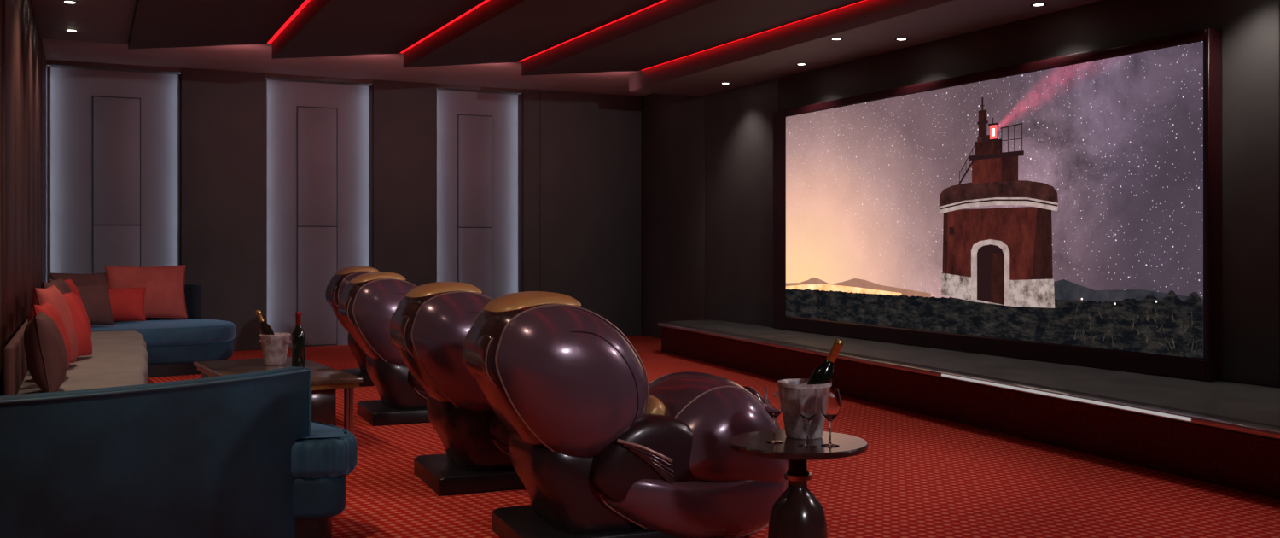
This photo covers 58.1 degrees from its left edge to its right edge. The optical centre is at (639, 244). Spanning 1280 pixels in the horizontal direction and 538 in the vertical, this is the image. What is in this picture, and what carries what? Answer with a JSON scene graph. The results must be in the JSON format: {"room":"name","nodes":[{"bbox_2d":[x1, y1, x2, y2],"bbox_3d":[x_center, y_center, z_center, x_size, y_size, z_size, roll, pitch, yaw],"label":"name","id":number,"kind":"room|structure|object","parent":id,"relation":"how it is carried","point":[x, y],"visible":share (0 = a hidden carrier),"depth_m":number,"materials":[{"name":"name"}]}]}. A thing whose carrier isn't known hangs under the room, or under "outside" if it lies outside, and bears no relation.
{"room":"home theater","nodes":[
{"label":"home theater","id":0,"kind":"room"},
{"bbox_2d":[0,0,46,395],"bbox_3d":[-5.201,-0.500,9.649,0.195,3.600,8.100,0,0,-26],"label":"curtain","id":1,"kind":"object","parent":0,"point":[23,62],"depth_m":7.95,"materials":[{"name":"brown fabric"}]},
{"bbox_2d":[46,65,50,281],"bbox_3d":[-6.814,-0.811,13.265,0.026,2.476,0.036,0,0,-26],"label":"light","id":2,"kind":"object","parent":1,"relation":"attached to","point":[49,171],"depth_m":13.25,"materials":[{"name":"white"}]},
{"bbox_2d":[31,0,137,44],"bbox_3d":[-3.173,-2.150,4.033,2.980,0.300,15.220,0,0,-26],"label":"ceiling bulkhead","id":3,"kind":"object","parent":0,"point":[110,21],"visible":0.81,"depth_m":10.24,"materials":[{"name":"black paint"}]},
{"bbox_2d":[61,0,78,4],"bbox_3d":[-4.705,-1.996,9.499,0.124,0.006,0.124,0,0,-26],"label":"recessed light","id":4,"kind":"object","parent":3,"relation":"attached to","point":[69,2],"visible":1,"depth_m":9.49,"materials":[{"name":"metal"}]},
{"bbox_2d":[64,29,79,32],"bbox_3d":[-5.312,-1.996,10.761,0.124,0.006,0.124,0,0,-26],"label":"recessed light","id":5,"kind":"object","parent":3,"relation":"attached to","point":[66,30],"visible":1,"depth_m":10.74,"materials":[{"name":"metal"}]},
{"bbox_2d":[46,59,641,350],"bbox_3d":[-3.486,-0.500,14.968,7.900,3.600,0.403,0,0,-26],"label":"wall","id":6,"kind":"structure","parent":0,"point":[581,153],"depth_m":14.87,"materials":[{"name":"grey fabric"}]},
{"bbox_2d":[92,95,140,273],"bbox_3d":[-6.220,-0.225,13.684,0.528,3.050,0.045,0,0,-26],"label":"panel","id":7,"kind":"object","parent":6,"relation":"attached to","point":[116,120],"visible":0.7,"depth_m":13.66,"materials":[{"name":"grey fabric"}]},
{"bbox_2d":[177,73,180,265],"bbox_3d":[-5.554,-0.899,13.872,0.029,2.302,0.036,0,0,-26],"label":"light","id":8,"kind":"object","parent":6,"relation":"attached to","point":[178,74],"depth_m":13.86,"materials":[{"name":"white"}]},
{"bbox_2d":[265,78,267,322],"bbox_3d":[-4.648,-0.540,14.308,0.010,3.019,0.036,0,0,-26],"label":"light","id":9,"kind":"object","parent":6,"relation":"attached to","point":[265,78],"depth_m":14.29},
{"bbox_2d":[296,105,337,346],"bbox_3d":[-4.120,-0.225,14.694,0.508,3.050,0.045,0,0,-26],"label":"panel","id":10,"kind":"object","parent":6,"relation":"attached to","point":[317,126],"visible":0.88,"depth_m":14.67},
{"bbox_2d":[369,85,372,267],"bbox_3d":[-3.482,-0.876,14.869,0.022,2.335,0.036,0,0,-26],"label":"light","id":11,"kind":"object","parent":6,"relation":"attached to","point":[370,176],"depth_m":14.85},
{"bbox_2d":[436,88,436,281],"bbox_3d":[-2.700,-0.779,15.245,0.005,2.540,0.036,0,0,-26],"label":"light","id":12,"kind":"object","parent":6,"relation":"attached to","point":[436,89],"depth_m":15.23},
{"bbox_2d":[457,114,492,300],"bbox_3d":[-2.237,-0.225,15.601,0.488,3.050,0.045,0,0,-26],"label":"panel","id":13,"kind":"object","parent":6,"relation":"attached to","point":[474,132],"visible":0.75,"depth_m":15.58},
{"bbox_2d":[518,93,521,291],"bbox_3d":[-1.647,-0.700,15.752,0.025,2.696,0.036,0,0,-26],"label":"light","id":14,"kind":"object","parent":6,"relation":"attached to","point":[520,192],"depth_m":15.74,"materials":[{"name":"white"}]},
{"bbox_2d":[41,38,652,96],"bbox_3d":[-2.963,-2.205,13.917,7.570,0.190,2.450,0,0,-26],"label":"ceiling soffit","id":15,"kind":"structure","parent":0,"point":[252,58],"depth_m":13.68,"materials":[{"name":"brown paint"}]},
{"bbox_2d":[128,0,864,75],"bbox_3d":[0.717,-2.075,5.921,5.663,0.250,15.150,0,0,-26],"label":"ceiling","id":16,"kind":"structure","parent":0,"point":[497,31],"depth_m":10.74,"materials":[{"name":"black paint"}]},
{"bbox_2d":[267,0,310,43],"bbox_3d":[-0.629,-2.156,5.302,0.051,0.088,15.100,0,0,-26],"label":"strip light","id":17,"kind":"object","parent":16,"relation":"attached to","point":[305,2],"visible":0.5,"depth_m":10.90,"materials":[{"name":"red plastic"}]},
{"bbox_2d":[400,0,489,52],"bbox_3d":[0.633,-2.156,5.909,0.051,0.088,15.100,0,0,-26],"label":"strip light","id":18,"kind":"object","parent":16,"relation":"attached to","point":[485,1],"visible":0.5,"depth_m":11.11,"materials":[{"name":"red glowing light"}]},
{"bbox_2d":[519,0,666,61],"bbox_3d":[1.876,-2.156,6.507,0.051,0.088,15.100,0,0,-26],"label":"strip light","id":19,"kind":"object","parent":16,"relation":"attached to","point":[663,0],"visible":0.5,"depth_m":11.28,"materials":[{"name":"red glowing light"}]},
{"bbox_2d":[643,0,866,69],"bbox_3d":[3.282,-2.156,7.184,0.051,0.088,15.100,0,0,-26],"label":"strip light","id":20,"kind":"object","parent":16,"relation":"attached to","point":[864,0],"visible":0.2,"depth_m":11.51,"materials":[{"name":"glowing red light-emitting plastic"}]},
{"bbox_2d":[147,334,1279,537],"bbox_3d":[-0.593,1.350,6.651,9.900,0.100,17.700,0,0,-26],"label":"floor","id":21,"kind":"structure","parent":0,"point":[918,474],"depth_m":6.12,"materials":[{"name":"red carpet"}]},
{"bbox_2d":[3,318,148,395],"bbox_3d":[-3.934,0.920,8.278,0.880,0.760,5.706,0,0,-26],"label":"sofa","id":22,"kind":"object","parent":21,"relation":"on","point":[120,357],"visible":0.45,"depth_m":7.39,"materials":[{"name":"beige fabric"}]},
{"bbox_2d":[23,310,67,392],"bbox_3d":[-3.281,0.600,6.356,0.214,0.439,0.459,0,0,-20],"label":"throw pillow","id":23,"kind":"object","parent":22,"relation":"on","point":[44,346],"visible":0.96,"depth_m":6.18,"materials":[{"name":"brown fabric"}]},
{"bbox_2d":[28,300,69,368],"bbox_3d":[-3.563,0.580,6.942,0.220,0.456,0.507,0,0,-18],"label":"throw pillow","id":24,"kind":"object","parent":22,"relation":"on","point":[46,307],"visible":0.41,"depth_m":6.89,"materials":[{"name":"red fabric"}]},
{"bbox_2d":[40,279,64,293],"bbox_3d":[-4.387,0.540,8.654,0.227,0.534,0.525,0,0,-20],"label":"throw pillow","id":25,"kind":"object","parent":22,"relation":"on","point":[44,285],"visible":0.2,"depth_m":8.59,"materials":[{"name":"brown fabric"}]},
{"bbox_2d":[32,284,78,362],"bbox_3d":[-3.848,0.540,7.581,0.237,0.530,0.555,0,0,-16],"label":"throw pillow","id":26,"kind":"object","parent":22,"relation":"on","point":[52,294],"visible":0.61,"depth_m":7.52,"materials":[{"name":"red fabric"}]},
{"bbox_2d":[47,277,71,293],"bbox_3d":[-4.974,0.540,9.924,0.234,0.491,0.532,0,0,-14],"label":"throw pillow","id":27,"kind":"object","parent":22,"relation":"on","point":[61,282],"visible":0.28,"depth_m":9.87,"materials":[{"name":"brown fabric"}]},
{"bbox_2d":[46,278,81,301],"bbox_3d":[-5.305,0.560,10.653,0.237,0.467,0.525,0,0,-6],"label":"throw pillow","id":28,"kind":"object","parent":22,"relation":"on","point":[69,282],"visible":0.2,"depth_m":10.74,"materials":[{"name":"red fabric"}]},
{"bbox_2d":[62,292,92,356],"bbox_3d":[-4.054,0.580,8.148,0.253,0.457,0.525,0,0,-8],"label":"throw pillow","id":29,"kind":"object","parent":22,"relation":"on","point":[84,342],"visible":0.41,"depth_m":8.17,"materials":[{"name":"red fabric"}]},
{"bbox_2d":[69,291,91,336],"bbox_3d":[-4.645,0.600,9.418,0.242,0.401,0.512,0,0,-15],"label":"throw pillow","id":30,"kind":"object","parent":22,"relation":"on","point":[76,298],"visible":0.16,"depth_m":9.48,"materials":[{"name":"red fabric"}]},
{"bbox_2d":[91,284,235,377],"bbox_3d":[-5.117,0.870,11.826,1.810,0.860,1.632,0,0,-26],"label":"sofa","id":31,"kind":"object","parent":21,"relation":"on","point":[174,343],"visible":0.48,"depth_m":11.48,"materials":[{"name":"fabric"}]},
{"bbox_2d":[49,272,108,285],"bbox_3d":[-5.786,0.540,11.976,0.624,0.491,0.231,0,0,-36],"label":"throw pillow","id":32,"kind":"object","parent":31,"relation":"on","point":[89,279],"visible":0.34,"depth_m":11.95,"materials":[{"name":"brown fabric"}]},
{"bbox_2d":[75,284,115,325],"bbox_3d":[-5.421,0.600,11.264,0.240,0.401,0.504,0,0,39],"label":"throw pillow","id":33,"kind":"object","parent":31,"relation":"on","point":[96,300],"visible":0.55,"depth_m":11.28,"materials":[{"name":"brown fabric"}]},
{"bbox_2d":[108,286,145,320],"bbox_3d":[-5.421,0.620,11.818,0.644,0.345,0.228,0,0,-23],"label":"throw pillow","id":34,"kind":"object","parent":31,"relation":"on","point":[127,304],"visible":0.55,"depth_m":11.82,"materials":[{"name":"red fabric"}]},
{"bbox_2d":[104,264,187,317],"bbox_3d":[-5.255,0.510,12.255,0.809,0.569,0.245,0,0,-32],"label":"throw pillow","id":35,"kind":"object","parent":31,"relation":"on","point":[164,293],"visible":0.72,"depth_m":12.24,"materials":[{"name":"red fabric"}]},
{"bbox_2d":[0,366,357,537],"bbox_3d":[-2.453,0.915,4.789,2.438,0.770,1.797,0,0,-26],"label":"curved sofa","id":36,"kind":"object","parent":21,"relation":"on","point":[243,455],"visible":1,"depth_m":4.38,"materials":[{"name":"blue fabric"}]},
{"bbox_2d":[193,356,363,434],"bbox_3d":[-2.485,1.073,7.793,0.740,0.455,1.640,0,0,-31],"label":"coffee table","id":37,"kind":"object","parent":21,"relation":"on","point":[325,380],"visible":0.38,"depth_m":7.37,"materials":[{"name":"brown wood"}]},
{"bbox_2d":[255,309,290,365],"bbox_3d":[-2.574,0.653,8.113,0.212,0.382,0.226,0,0,-35],"label":"ice bucket","id":38,"kind":"object","parent":37,"relation":"on","point":[275,346],"visible":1,"depth_m":8.04,"materials":[{"name":"silver glass"}]},
{"bbox_2d":[291,311,305,366],"bbox_3d":[-2.320,0.651,7.817,0.090,0.388,0.090,0,0,-26],"label":"wine bottle","id":39,"kind":"object","parent":37,"relation":"on","point":[298,334],"visible":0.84,"depth_m":7.79,"materials":[{"name":"black glass"}]},
{"bbox_2d":[325,266,378,386],"bbox_3d":[-2.248,0.755,11.015,1.438,1.098,0.870,0,0,-26],"label":"chair","id":40,"kind":"object","parent":21,"relation":"on","point":[340,280],"visible":0.1,"depth_m":10.63,"materials":[{"name":"leather"}]},
{"bbox_2d":[337,271,430,425],"bbox_3d":[-1.534,0.755,8.747,1.438,1.098,0.870,0,0,-24],"label":"chair","id":41,"kind":"object","parent":21,"relation":"on","point":[367,305],"visible":0.38,"depth_m":8.32,"materials":[{"name":"leather"}]},
{"bbox_2d":[389,281,525,495],"bbox_3d":[-0.651,0.755,6.451,1.438,1.098,0.870,0,0,-23],"label":"chair","id":42,"kind":"object","parent":21,"relation":"on","point":[429,326],"visible":0.33,"depth_m":6.03,"materials":[{"name":"leather"}]},
{"bbox_2d":[462,290,789,537],"bbox_3d":[-0.044,0.755,5.143,1.438,1.098,0.870,0,0,-22],"label":"chair","id":43,"kind":"object","parent":21,"relation":"on","point":[597,449],"visible":0.96,"depth_m":4.76,"materials":[{"name":"leather"}]},
{"bbox_2d":[728,429,868,537],"bbox_3d":[0.603,1.025,4.396,0.530,0.550,0.530,0,0,-26],"label":"side table","id":44,"kind":"object","parent":21,"relation":"on","point":[797,512],"visible":0.98,"depth_m":4.32,"materials":[{"name":"brown wood"}]},
{"bbox_2d":[763,385,784,443],"bbox_3d":[0.509,0.644,4.362,0.078,0.210,0.078,0,0,-26],"label":"wine glass","id":45,"kind":"object","parent":44,"relation":"on","point":[774,395],"visible":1,"depth_m":4.33,"materials":[{"name":"clear glass"}]},
{"bbox_2d":[797,388,818,447],"bbox_3d":[0.624,0.644,4.284,0.078,0.210,0.078,0,0,-26],"label":"wine glass","id":46,"kind":"object","parent":44,"relation":"on","point":[807,403],"visible":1,"depth_m":4.26,"materials":[{"name":"clear glass"}]},
{"bbox_2d":[776,338,843,438],"bbox_3d":[0.645,0.558,4.486,0.212,0.382,0.227,0,0,-41],"label":"ice bucket","id":47,"kind":"object","parent":44,"relation":"on","point":[822,376],"visible":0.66,"depth_m":4.44,"materials":[{"name":"silver glass"}]},
{"bbox_2d":[819,387,840,446],"bbox_3d":[0.709,0.644,4.292,0.078,0.210,0.078,0,0,-26],"label":"wine glass","id":48,"kind":"object","parent":44,"relation":"on","point":[829,404],"visible":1,"depth_m":4.27,"materials":[{"name":"clear glass"}]},
{"bbox_2d":[657,319,1279,499],"bbox_3d":[3.012,1.124,7.692,2.180,0.352,14.250,0,0,-26],"label":"stage platform","id":49,"kind":"object","parent":21,"relation":"on","point":[1225,433],"visible":1,"depth_m":7.83,"materials":[{"name":"wood"}]},
{"bbox_2d":[628,0,1102,96],"bbox_3d":[3.715,-2.100,7.559,1.050,0.400,15.600,0,0,-26],"label":"ceiling","id":50,"kind":"structure","parent":0,"point":[867,28],"depth_m":10.93,"materials":[{"name":"black paint"}]},
{"bbox_2d":[795,63,807,65],"bbox_3d":[1.704,-1.896,12.140,0.124,0.006,0.124,0,0,-26],"label":"recessed light","id":51,"kind":"object","parent":50,"relation":"attached to","point":[798,64],"visible":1,"depth_m":12.14,"materials":[{"name":"metal"}]},
{"bbox_2d":[829,37,843,40],"bbox_3d":[1.815,-1.896,10.640,0.124,0.006,0.124,0,0,-26],"label":"recessed light","id":52,"kind":"object","parent":50,"relation":"attached to","point":[831,38],"visible":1,"depth_m":10.63,"materials":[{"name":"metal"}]},
{"bbox_2d":[894,37,907,40],"bbox_3d":[2.420,-1.896,10.653,0.124,0.006,0.124,0,0,-26],"label":"recessed light","id":53,"kind":"object","parent":50,"relation":"attached to","point":[898,38],"visible":1,"depth_m":10.63,"materials":[{"name":"metal"}]},
{"bbox_2d":[1029,2,1047,6],"bbox_3d":[3.157,-1.896,9.121,0.124,0.006,0.124,0,0,-26],"label":"recessed light","id":54,"kind":"object","parent":50,"relation":"attached to","point":[1038,4],"visible":1,"depth_m":9.11,"materials":[{"name":"metal"}]},
{"bbox_2d":[641,0,1279,388],"bbox_3d":[3.822,-0.500,8.720,0.150,3.600,17.600,0,0,-26],"label":"wall","id":55,"kind":"structure","parent":0,"point":[707,160],"depth_m":11.02,"materials":[{"name":"black paint"}]},
{"bbox_2d":[773,28,1221,381],"bbox_3d":[2.786,-0.275,10.538,0.140,2.450,5.625,0,0,-26],"label":"surround","id":56,"kind":"object","parent":55,"relation":"attached to","point":[1208,368],"visible":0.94,"depth_m":8.91,"materials":[{"name":"black plastic"}]},
{"bbox_2d":[785,40,1203,358],"bbox_3d":[2.753,-0.308,10.385,0.032,2.207,5.297,0,0,-26],"label":"projection screen","id":57,"kind":"object","parent":56,"relation":"attached to","point":[1062,205],"visible":1,"depth_m":9.61,"materials":[{"name":"fabric"}]}
]}

